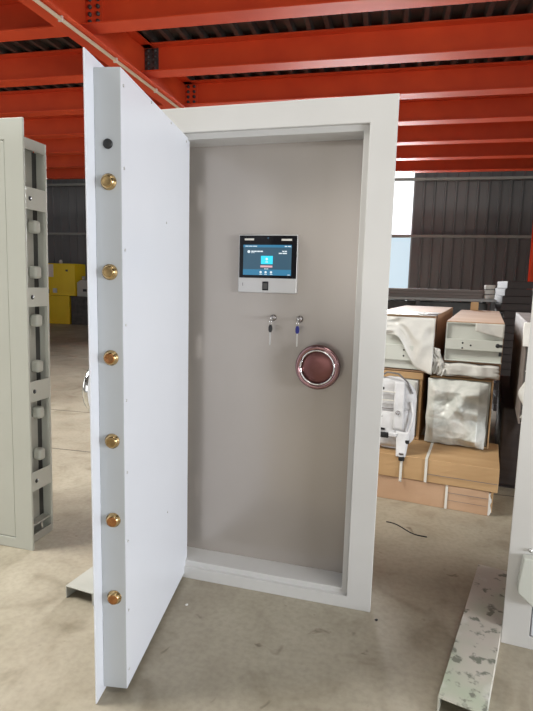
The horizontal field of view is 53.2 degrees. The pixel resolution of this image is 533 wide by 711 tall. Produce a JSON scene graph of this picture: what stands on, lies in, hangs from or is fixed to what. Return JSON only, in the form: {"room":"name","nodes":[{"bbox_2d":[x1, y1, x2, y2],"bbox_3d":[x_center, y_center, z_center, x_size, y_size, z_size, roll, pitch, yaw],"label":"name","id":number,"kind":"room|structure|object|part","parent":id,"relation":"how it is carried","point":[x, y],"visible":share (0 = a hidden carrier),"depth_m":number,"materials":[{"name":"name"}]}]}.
{"room":"factory warehouse","nodes":[
{"label":"factory warehouse","id":0,"kind":"room"},
{"bbox_2d":[0,323,532,710],"bbox_3d":[-2.302,0.731,6.001,21.000,0.200,22.400,3,8,12],"label":"floor","id":1,"kind":"structure","parent":0,"point":[231,648],"depth_m":2.33,"materials":[{"name":"concrete"}]},
{"bbox_2d":[0,117,52,550],"bbox_3d":[-1.717,-0.101,3.031,1.050,2.275,0.250,4,8,15],"label":"door","id":2,"kind":"structure","parent":1,"relation":"on","point":[26,491],"depth_m":2.88,"materials":[{"name":"beige paint"}]},
{"bbox_3d":[-1.744,-0.066,2.940,0.820,2.107,0.047,4,8,15],"label":"door","id":3,"kind":"part","parent":2,"relation":"part of","materials":[{"name":"beige paint"}]},
{"bbox_3d":[-1.749,-0.087,2.917,1.050,2.275,0.012,4,8,15],"label":"frame","id":4,"kind":"part","parent":2,"relation":"part of","materials":[{"name":"beige paint"}]},
{"bbox_3d":[-1.263,-1.099,2.774,0.071,0.055,0.224,4,8,15],"label":"rail","id":5,"kind":"part","parent":2,"relation":"part of","materials":[{"name":"grey metal"}]},
{"bbox_3d":[-1.259,-0.696,2.884,0.054,0.068,0.050,4,8,15],"label":"knob","id":6,"kind":"part","parent":2,"relation":"part of","materials":[{"name":"beige paint"}]},
{"bbox_3d":[-1.268,-0.456,2.918,0.054,0.068,0.050,4,8,15],"label":"knob","id":7,"kind":"part","parent":2,"relation":"part of","materials":[{"name":"beige paint"}]},
{"bbox_3d":[-1.278,-0.195,2.954,0.054,0.068,0.050,4,8,15],"label":"knob","id":8,"kind":"part","parent":2,"relation":"part of","materials":[{"name":"beige paint"}]},
{"bbox_3d":[-1.288,0.060,2.990,0.054,0.068,0.050,4,8,15],"label":"knob","id":9,"kind":"part","parent":2,"relation":"part of","materials":[{"name":"beige paint"}]},
{"bbox_3d":[-1.298,0.322,3.027,0.054,0.068,0.050,4,8,15],"label":"knob","id":10,"kind":"part","parent":2,"relation":"part of","materials":[{"name":"beige paint"}]},
{"bbox_3d":[-1.307,0.564,3.061,0.054,0.068,0.050,4,8,15],"label":"knob","id":11,"kind":"part","parent":2,"relation":"part of","materials":[{"name":"beige paint"}]},
{"bbox_3d":[-1.343,1.006,3.070,0.071,0.100,0.224,4,8,15],"label":"rail","id":12,"kind":"part","parent":2,"relation":"part of","materials":[{"name":"grey metal"}]},
{"bbox_3d":[-1.271,-0.050,3.037,0.071,2.205,0.014,4,8,15],"label":"post","id":13,"kind":"part","parent":2,"relation":"part of","materials":[{"name":"grey metal"}]},
{"bbox_2d":[48,263,85,323],"bbox_3d":[-6.643,-2.019,17.372,1.280,1.930,0.636,3,8,12],"label":"tall cabinet","id":14,"kind":"object","parent":1,"relation":"on","point":[63,278],"visible":0.66,"depth_m":17.07,"materials":[{"name":"metal"}]},
{"bbox_3d":[-6.297,-2.409,16.935,0.460,1.000,0.030,3,8,12],"label":"door","id":15,"kind":"part","parent":14,"relation":"part of","materials":[{"name":"yellow paint"}]},
{"bbox_2d":[70,296,87,324],"bbox_3d":[-5.420,-1.444,17.207,1.640,0.900,0.640,3,8,12],"label":"workbench","id":16,"kind":"object","parent":1,"relation":"on","point":[79,305],"visible":0.32,"depth_m":17.02,"materials":[{"name":"metal"}]},
{"bbox_2d":[77,276,87,296],"bbox_3d":[-5.461,-2.202,17.060,1.100,0.640,0.470,3,8,12],"label":"machine","id":17,"kind":"object","parent":16,"relation":"on","point":[82,291],"visible":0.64,"depth_m":16.94,"materials":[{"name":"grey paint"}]},
{"bbox_2d":[66,566,93,604],"bbox_3d":[-0.739,1.078,2.820,0.157,0.060,0.731,5,8,21],"label":"channel","id":18,"kind":"object","parent":1,"relation":"on","point":[84,582],"visible":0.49,"depth_m":2.53,"materials":[{"name":"white metal"}]},
{"bbox_2d":[82,47,399,703],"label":"door","id":19,"kind":"structure","parent":1,"relation":"on","point":[221,454],"depth_m":2.43,"materials":[{"name":"grey paint"}]},
{"bbox_3d":[-0.595,0.119,1.926,0.076,0.172,0.172,2,8,6],"label":"handle","id":20,"kind":"part","parent":19,"relation":"part of","materials":[{"name":"silver metal"}]},
{"bbox_3d":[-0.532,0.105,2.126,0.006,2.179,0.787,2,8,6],"label":"door","id":21,"kind":"part","parent":19,"relation":"part of","materials":[{"name":"white metal"}]},
{"bbox_3d":[0.006,-0.465,2.511,0.281,0.198,0.004,4,8,16],"label":"glass","id":22,"kind":"part","parent":19,"relation":"part of","materials":[{"name":"black"}]},
{"bbox_2d":[268,316,272,344],"bbox_3d":[0.021,-0.119,2.535,0.019,0.138,0.054,4,8,15],"label":"key","id":23,"kind":"object","parent":19,"relation":"hanging from","point":[271,317],"visible":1,"depth_m":2.52,"materials":[{"name":"silver metal"}]},
{"bbox_3d":[-0.020,0.030,2.634,0.920,2.055,0.040,4,8,16],"label":"panel","id":24,"kind":"part","parent":19,"relation":"part of","materials":[{"name":"grey metal"}]},
{"bbox_3d":[-0.024,0.014,2.565,1.170,2.274,0.210,4,8,16],"label":"door frame","id":25,"kind":"part","parent":19,"relation":"part of","materials":[{"name":"grey paint"}]},
{"bbox_2d":[295,317,299,346],"bbox_3d":[0.146,-0.111,2.500,0.019,0.138,0.054,4,8,16],"label":"key","id":26,"kind":"object","parent":19,"relation":"hanging from","point":[298,318],"visible":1,"depth_m":2.49,"materials":[{"name":"silver metal"}]},
{"bbox_3d":[0.244,0.052,2.496,0.212,0.212,0.084,4,8,16],"label":"round handle","id":27,"kind":"part","parent":19,"relation":"part of","materials":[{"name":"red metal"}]},
{"bbox_2d":[53,448,513,496],"bbox_3d":[-2.559,0.781,4.853,21.000,0.002,0.012,3,8,12],"label":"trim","id":28,"kind":"structure","parent":1,"relation":"on","point":[53,448],"depth_m":4.63,"materials":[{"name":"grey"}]},
{"bbox_2d":[386,521,426,536],"bbox_3d":[0.863,1.080,3.307,0.036,0.006,0.284,-6,11,-42],"label":"wire","id":29,"kind":"object","parent":1,"relation":"on","point":[386,521],"visible":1,"depth_m":3.29,"materials":[{"name":"black rubber"}]},
{"bbox_2d":[377,474,493,515],"bbox_3d":[0.817,0.886,4.111,1.720,0.171,0.612,5,8,22],"label":"carton","id":30,"kind":"object","parent":1,"relation":"on","point":[474,501],"visible":0.3,"depth_m":3.65,"materials":[{"name":"cardboard"}]},
{"bbox_2d":[378,434,499,492],"bbox_3d":[0.831,0.718,4.084,1.741,0.169,0.633,5,8,22],"label":"carton","id":31,"kind":"object","parent":30,"relation":"on","point":[438,463],"visible":0.52,"depth_m":3.66,"materials":[{"name":"cardboard"}]},
{"bbox_2d":[380,371,416,481],"bbox_3d":[0.882,0.488,3.791,0.332,0.756,0.207,5,8,22],"label":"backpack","id":32,"kind":"object","parent":31,"relation":"on","point":[399,398],"visible":0.8,"depth_m":3.73,"materials":[{"name":"white plastic"}]},
{"bbox_2d":[384,369,429,439],"bbox_3d":[1.311,0.263,4.979,0.476,0.520,1.931,5,8,22],"label":"wrapped package","id":33,"kind":"object","parent":31,"relation":"on","point":[419,380],"visible":0.11,"depth_m":4.06,"materials":[{"name":"cardboard"}]},
{"bbox_2d":[384,305,452,374],"bbox_3d":[1.394,-0.218,4.963,0.513,0.436,2.166,5,8,22],"label":"wrapped package","id":34,"kind":"object","parent":33,"relation":"on","point":[412,332],"visible":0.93,"depth_m":3.99,"materials":[{"name":"plastic"}]},
{"bbox_3d":[0.989,-0.090,4.022,0.463,0.373,0.038,5,8,22],"label":"plate","id":35,"kind":"part","parent":34,"relation":"part of","materials":[{"name":"beige paint"}]},
{"bbox_2d":[424,356,493,449],"bbox_3d":[1.751,0.317,4.724,0.463,0.506,2.079,5,8,22],"label":"wrapped package","id":36,"kind":"object","parent":31,"relation":"on","point":[458,410],"visible":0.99,"depth_m":3.85,"materials":[{"name":"plastic"}]},
{"bbox_2d":[432,347,500,379],"bbox_3d":[1.792,-0.056,4.727,0.499,0.220,1.951,5,8,22],"label":"wrapped package","id":37,"kind":"object","parent":36,"relation":"on","point":[440,367],"visible":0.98,"depth_m":3.86,"materials":[{"name":"plastic"}]},
{"bbox_2d":[444,302,504,363],"bbox_3d":[1.906,-0.266,4.808,0.386,0.376,2.257,5,8,22],"label":"wrapped package","id":38,"kind":"object","parent":37,"relation":"on","point":[472,335],"visible":1,"depth_m":3.84,"materials":[{"name":"cardboard"}]},
{"bbox_3d":[1.491,-0.093,3.825,0.386,0.278,0.056,5,8,22],"label":"plate","id":39,"kind":"part","parent":38,"relation":"part of","materials":[{"name":"beige paint"}]},
{"bbox_2d":[388,296,496,310],"bbox_3d":[1.947,-0.103,7.142,1.900,1.365,0.700,3,8,12],"label":"storage rack","id":40,"kind":"object","parent":1,"relation":"on","point":[492,301],"visible":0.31,"depth_m":6.64,"materials":[{"name":"grey metal"}]},
{"bbox_2d":[388,293,481,298],"bbox_3d":[1.944,-0.800,7.062,1.650,0.034,0.480,3,8,12],"label":"board","id":41,"kind":"object","parent":40,"relation":"on","point":[389,294],"visible":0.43,"depth_m":6.77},
{"bbox_2d":[388,291,483,295],"bbox_3d":[1.962,-0.835,7.055,1.650,0.034,0.480,3,8,12],"label":"board","id":42,"kind":"object","parent":41,"relation":"on","point":[395,292],"visible":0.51,"depth_m":6.77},
{"bbox_2d":[389,288,483,292],"bbox_3d":[1.981,-0.870,7.048,1.650,0.034,0.480,3,8,12],"label":"board","id":43,"kind":"object","parent":42,"relation":"on","point":[390,289],"visible":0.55,"depth_m":6.77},
{"bbox_2d":[388,300,487,357],"bbox_3d":[1.962,-0.264,7.118,1.724,0.930,0.505,3,8,12],"label":"bin","id":44,"kind":"object","parent":40,"relation":"on","point":[457,306],"visible":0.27,"depth_m":6.76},
{"bbox_2d":[388,296,496,301],"bbox_3d":[1.965,-0.764,7.051,1.900,0.030,0.700,3,8,12],"label":"shelf","id":45,"kind":"object","parent":40,"relation":"attached to","point":[417,299],"depth_m":6.65,"materials":[{"name":"grey metal"}]},
{"bbox_2d":[483,295,493,298],"bbox_3d":[2.772,-0.731,6.642,0.119,0.055,0.104,3,8,12],"label":"pad","id":46,"kind":"object","parent":40,"relation":"on","point":[484,296],"visible":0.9,"depth_m":6.60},
{"bbox_2d":[484,290,494,293],"bbox_3d":[2.774,-0.792,6.634,0.119,0.055,0.104,3,8,12],"label":"pad","id":47,"kind":"object","parent":46,"relation":"on","point":[485,291],"visible":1,"depth_m":6.59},
{"bbox_2d":[484,285,494,288],"bbox_3d":[2.776,-0.854,6.625,0.119,0.055,0.104,3,8,12],"label":"pad","id":48,"kind":"object","parent":47,"relation":"on","point":[485,286],"visible":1,"depth_m":6.58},
{"bbox_3d":[2.767,0.003,6.633,0.050,1.335,0.048,3,8,12],"label":"leg","id":49,"kind":"part","parent":40,"relation":"part of","materials":[{"name":"metal"}]},
{"bbox_2d":[437,564,506,710],"bbox_3d":[0.925,1.188,2.297,0.158,0.070,1.047,6,9,28],"label":"channel","id":50,"kind":"object","parent":1,"relation":"on","point":[468,679],"visible":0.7,"depth_m":2.14,"materials":[{"name":"white metal"}]},
{"bbox_2d":[492,403,496,410],"bbox_3d":[3.603,0.646,6.706,1.500,0.086,0.600,3,8,12],"label":"board","id":51,"kind":"object","parent":1,"relation":"on","point":[494,406],"visible":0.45,"depth_m":6.58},
{"bbox_2d":[492,394,497,403],"bbox_3d":[3.595,0.558,6.696,1.500,0.086,0.600,3,8,12],"label":"board","id":52,"kind":"object","parent":51,"relation":"on","point":[494,399],"visible":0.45,"depth_m":6.57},
{"bbox_2d":[493,389,497,396],"bbox_3d":[3.627,0.472,6.678,1.500,0.086,0.600,3,8,12],"label":"board","id":53,"kind":"object","parent":52,"relation":"on","point":[495,392],"visible":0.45,"depth_m":6.60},
{"bbox_2d":[493,381,498,389],"bbox_3d":[3.595,0.382,6.673,1.500,0.086,0.600,3,8,12],"label":"board","id":54,"kind":"object","parent":53,"relation":"on","point":[496,385],"visible":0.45,"depth_m":6.54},
{"bbox_3d":[3.625,0.296,6.655,1.500,0.086,0.600,3,8,12],"label":"board","id":55,"kind":"object","parent":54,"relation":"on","visible":0},
{"bbox_2d":[500,369,510,375],"bbox_3d":[3.617,0.208,6.646,1.500,0.086,0.600,3,8,12],"label":"board","id":56,"kind":"object","parent":55,"relation":"on","point":[505,372],"visible":0.02,"depth_m":6.50,"materials":[{"name":"brown wood"}]},
{"bbox_2d":[501,362,510,368],"bbox_3d":[3.601,0.119,6.638,1.500,0.086,0.600,3,8,12],"label":"board","id":57,"kind":"object","parent":56,"relation":"on","point":[505,365],"visible":0.02,"depth_m":6.48,"materials":[{"name":"brown wood"}]},
{"bbox_2d":[502,354,511,361],"bbox_3d":[3.630,0.033,6.620,1.500,0.086,0.600,3,8,12],"label":"board","id":58,"kind":"object","parent":57,"relation":"on","point":[505,358],"visible":0.02,"depth_m":6.47,"materials":[{"name":"brown wood"}]},
{"bbox_2d":[502,347,512,354],"bbox_3d":[3.605,-0.056,6.614,1.500,0.086,0.600,3,8,12],"label":"board","id":59,"kind":"object","parent":58,"relation":"on","point":[506,350],"visible":0.02,"depth_m":6.46,"materials":[{"name":"brown wood"}]},
{"bbox_2d":[503,340,512,347],"bbox_3d":[3.630,-0.142,6.596,1.500,0.086,0.600,3,8,12],"label":"board","id":60,"kind":"object","parent":59,"relation":"on","point":[506,343],"visible":0.02,"depth_m":6.45,"materials":[{"name":"brown wood"}]},
{"bbox_2d":[504,333,513,339],"bbox_3d":[3.611,-0.231,6.589,1.500,0.086,0.600,3,8,12],"label":"board","id":61,"kind":"object","parent":60,"relation":"on","point":[507,336],"visible":0.02,"depth_m":6.43,"materials":[{"name":"brown wood"}]},
{"bbox_2d":[504,325,514,332],"bbox_3d":[3.615,-0.319,6.577,1.500,0.086,0.600,3,8,12],"label":"board","id":62,"kind":"object","parent":61,"relation":"on","point":[508,329],"visible":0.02,"depth_m":6.42,"materials":[{"name":"brown wood"}]},
{"bbox_2d":[502,318,514,325],"bbox_3d":[3.636,-0.405,6.561,1.500,0.086,0.600,3,8,12],"label":"board","id":63,"kind":"object","parent":62,"relation":"on","point":[508,321],"visible":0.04,"depth_m":6.41,"materials":[{"name":"brown wood"}]},
{"bbox_2d":[495,309,530,317],"bbox_3d":[3.662,-0.492,6.543,1.500,0.086,0.600,3,8,12],"label":"board","id":64,"kind":"object","parent":63,"relation":"on","point":[505,314],"visible":0.49,"depth_m":6.40,"materials":[{"name":"brown wood"}]},
{"bbox_2d":[495,302,531,311],"bbox_3d":[3.623,-0.582,6.540,1.500,0.086,0.600,3,8,12],"label":"board","id":65,"kind":"object","parent":64,"relation":"on","point":[499,306],"visible":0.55,"depth_m":6.38,"materials":[{"name":"brown wood"}]},
{"bbox_2d":[494,295,532,303],"bbox_3d":[3.632,-0.669,6.527,1.500,0.086,0.600,3,8,12],"label":"board","id":66,"kind":"object","parent":65,"relation":"on","point":[500,299],"visible":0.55,"depth_m":6.37,"materials":[{"name":"black wood"}]},
{"bbox_2d":[495,288,532,296],"bbox_3d":[3.658,-0.755,6.510,1.500,0.086,0.600,3,8,12],"label":"board","id":67,"kind":"object","parent":66,"relation":"on","point":[503,292],"visible":1,"depth_m":6.36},
{"bbox_2d":[497,281,532,288],"bbox_3d":[3.679,-0.842,6.494,1.500,0.086,0.600,3,8,12],"label":"board","id":68,"kind":"object","parent":67,"relation":"on","point":[503,284],"visible":0.9,"depth_m":6.35,"materials":[{"name":"black wood"}]},
{"bbox_2d":[495,375,520,488],"bbox_3d":[2.345,0.626,4.640,0.607,0.622,1.644,5,8,22],"label":"cabinet","id":69,"kind":"object","parent":1,"relation":"on","point":[507,428],"visible":0.56,"depth_m":4.01,"materials":[{"name":"black metal"}]},
{"bbox_2d":[510,312,530,423],"bbox_3d":[2.180,0.050,4.039,0.556,0.667,1.698,5,8,22],"label":"wrapped package","id":70,"kind":"object","parent":69,"relation":"on","point":[522,320],"visible":0.64,"depth_m":3.88,"materials":[{"name":"beige paint"}]},
{"bbox_3d":[1.698,-0.027,3.248,0.096,0.345,0.023,3,8,12],"label":"cable","id":71,"kind":"object","parent":70,"relation":"on","visible":0},
{"bbox_2d":[518,371,525,417],"bbox_3d":[1.659,0.251,3.273,0.201,0.301,0.051,5,8,22],"label":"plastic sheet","id":72,"kind":"object","parent":71,"relation":"hanging from","point":[521,390],"visible":0.25,"depth_m":3.32,"materials":[{"name":"white plastic"}]},
{"bbox_2d":[501,300,532,649],"bbox_3d":[1.581,0.142,2.025,1.100,2.250,0.285,4,8,20],"label":"door","id":73,"kind":"structure","parent":1,"relation":"on","point":[517,623],"depth_m":2.19,"materials":[{"name":"grey paint"}]},
{"bbox_3d":[1.555,0.178,1.963,0.880,2.075,0.047,4,8,20],"label":"door","id":74,"kind":"part","parent":73,"relation":"part of","materials":[{"name":"white paint"}]},
{"bbox_2d":[527,227,532,281],"bbox_3d":[5.988,-2.154,11.843,0.320,4.360,0.320,3,8,12],"label":"steel column","id":75,"kind":"structure","parent":1,"relation":"on","point":[530,272],"depth_m":11.90,"materials":[{"name":"red metal"}]},
{"bbox_2d":[0,0,532,91],"bbox_3d":[-1.505,-4.075,8.420,20.978,0.061,9.250,3,8,12],"label":"ceiling","id":76,"kind":"structure","parent":0,"point":[506,7],"depth_m":6.08,"materials":[{"name":"grey metal"}]},
{"bbox_2d":[0,0,67,41],"bbox_3d":[-7.120,-3.777,6.568,10.823,0.324,0.220,3,8,12],"label":"ceiling beam","id":77,"kind":"structure","parent":76,"relation":"attached to","point":[18,22],"depth_m":5.55,"materials":[{"name":"red metal"}]},
{"bbox_2d":[23,114,83,138],"bbox_3d":[-6.228,-4.237,10.095,10.988,0.324,0.220,3,8,12],"label":"ceiling beam","id":78,"kind":"structure","parent":76,"relation":"attached to","point":[63,126],"depth_m":9.54,"materials":[{"name":"red metal"}]},
{"bbox_2d":[0,48,109,87],"bbox_3d":[-6.822,-3.930,7.744,10.878,0.324,0.220,3,8,12],"label":"ceiling beam","id":79,"kind":"structure","parent":76,"relation":"attached to","point":[64,66],"depth_m":6.85,"materials":[{"name":"red metal"}]},
{"bbox_2d":[31,137,84,155],"bbox_3d":[-5.930,-4.391,11.270,11.043,0.324,0.220,3,8,12],"label":"ceiling beam","id":80,"kind":"structure","parent":76,"relation":"attached to","point":[54,146],"depth_m":10.87,"materials":[{"name":"red metal"}]},
{"bbox_2d":[46,155,84,168],"bbox_3d":[-5.633,-4.544,12.446,11.098,0.324,0.220,3,8,12],"label":"ceiling beam","id":81,"kind":"structure","parent":76,"relation":"attached to","point":[55,161],"depth_m":12.22,"materials":[{"name":"red metal"}]},
{"bbox_2d":[46,168,84,179],"bbox_3d":[-5.335,-4.698,13.622,11.153,0.324,0.220,3,8,12],"label":"ceiling beam","id":82,"kind":"structure","parent":76,"relation":"attached to","point":[68,173],"depth_m":13.57,"materials":[{"name":"red metal"}]},
{"bbox_2d":[0,87,167,117],"bbox_3d":[-6.525,-4.084,8.919,10.933,0.324,0.220,3,8,12],"label":"ceiling beam","id":83,"kind":"structure","parent":76,"relation":"attached to","point":[56,101],"depth_m":8.22,"materials":[{"name":"red metal"}]},
{"bbox_2d":[18,0,191,108],"bbox_3d":[-1.085,-3.780,8.121,0.260,0.424,9.800,4,8,15],"label":"girder","id":84,"kind":"object","parent":76,"relation":"attached to","point":[124,46],"visible":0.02,"depth_m":5.96,"materials":[{"name":"red metal"}]},
{"bbox_2d":[33,0,179,107],"bbox_3d":[-1.014,-3.550,8.186,0.045,0.046,9.700,4,8,15],"label":"conduit pipe","id":85,"kind":"object","parent":84,"relation":"attached to","point":[60,18],"visible":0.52,"depth_m":5.51,"materials":[{"name":"beige plastic"}]},
{"bbox_2d":[80,0,503,33],"bbox_3d":[3.104,-3.196,4.303,10.121,0.324,0.220,3,8,12],"label":"ceiling beam","id":86,"kind":"structure","parent":76,"relation":"attached to","point":[102,16],"depth_m":5.11,"materials":[{"name":"red metal"}]},
{"bbox_3d":[-1.733,-3.473,5.364,0.180,0.270,0.009,3,8,12],"label":"splice plate","id":87,"kind":"part","parent":86,"relation":"part of","materials":[{"name":"orange paint"}]},
{"bbox_2d":[141,13,532,78],"bbox_3d":[3.401,-3.350,5.478,10.066,0.324,0.220,3,8,12],"label":"ceiling beam","id":88,"kind":"structure","parent":76,"relation":"attached to","point":[505,35],"depth_m":6.01,"materials":[{"name":"red metal"}]},
{"bbox_3d":[-1.409,-3.625,6.534,0.180,0.270,0.009,3,8,12],"label":"splice plate","id":89,"kind":"part","parent":88,"relation":"part of","materials":[{"name":"metal"}]},
{"bbox_2d":[182,60,532,107],"bbox_3d":[3.699,-3.503,6.654,10.011,0.324,0.220,3,8,12],"label":"ceiling beam","id":90,"kind":"structure","parent":76,"relation":"attached to","point":[509,77],"depth_m":7.13,"materials":[{"name":"red metal"}]},
{"bbox_3d":[-1.085,-3.777,7.704,0.180,0.270,0.009,3,8,12],"label":"splice plate","id":91,"kind":"part","parent":90,"relation":"part of","materials":[{"name":"orange paint"}]},
{"bbox_2d":[395,158,532,172],"bbox_3d":[4.888,-4.117,11.356,9.791,0.324,0.220,3,8,12],"label":"ceiling beam","id":92,"kind":"structure","parent":76,"relation":"attached to","point":[502,164],"depth_m":11.49,"materials":[{"name":"red metal"}]},
{"bbox_2d":[396,142,532,160],"bbox_3d":[4.591,-3.964,10.181,9.846,0.324,0.220,3,8,12],"label":"ceiling beam","id":93,"kind":"structure","parent":76,"relation":"attached to","point":[502,149],"depth_m":10.34,"materials":[{"name":"red metal"}]},
{"bbox_2d":[397,121,532,144],"bbox_3d":[4.294,-3.810,9.005,9.901,0.324,0.220,3,8,12],"label":"ceiling beam","id":94,"kind":"structure","parent":76,"relation":"attached to","point":[515,131],"depth_m":9.19,"materials":[{"name":"red metal"}]},
{"bbox_2d":[398,93,532,125],"bbox_3d":[3.996,-3.657,7.829,9.956,0.324,0.220,3,8,12],"label":"ceiling beam","id":95,"kind":"structure","parent":76,"relation":"attached to","point":[508,107],"depth_m":8.03,"materials":[{"name":"red metal"}]},
{"bbox_2d":[47,171,532,310],"bbox_3d":[0.268,-4.739,16.194,21.002,8.005,0.050,3,8,12],"label":"wall","id":96,"kind":"structure","parent":0,"point":[458,207],"depth_m":15.19,"materials":[{"name":"grey metal"}]},
{"bbox_2d":[47,176,532,186],"bbox_3d":[0.259,-5.237,16.029,21.000,0.070,0.120,3,8,12],"label":"trim","id":97,"kind":"structure","parent":96,"relation":"attached to","point":[492,177],"depth_m":14.90,"materials":[{"name":"grey"}]},
{"bbox_2d":[48,232,531,237],"bbox_3d":[0.217,-3.672,16.244,21.000,0.070,0.120,3,8,12],"label":"trim","id":98,"kind":"structure","parent":96,"relation":"attached to","point":[49,233],"depth_m":15.08,"materials":[{"name":"grey"}]},
{"bbox_2d":[389,173,415,287],"bbox_3d":[2.708,-4.097,15.804,3.200,4.240,0.060,3,8,12],"label":"window","id":99,"kind":"structure","parent":96,"relation":"in","point":[404,191],"depth_m":15.57,"materials":[{"name":"grey glass"}]},
{"bbox_3d":[2.674,-2.779,15.985,3.120,1.500,0.008,3,8,12],"label":"pane","id":100,"kind":"part","parent":99,"relation":"part of","materials":[{"name":"blue"}]},
{"bbox_3d":[2.729,-4.859,15.699,3.120,2.620,0.008,3,8,12],"label":"pane","id":101,"kind":"part","parent":99,"relation":"part of","materials":[{"name":"white glass"}]}
]}

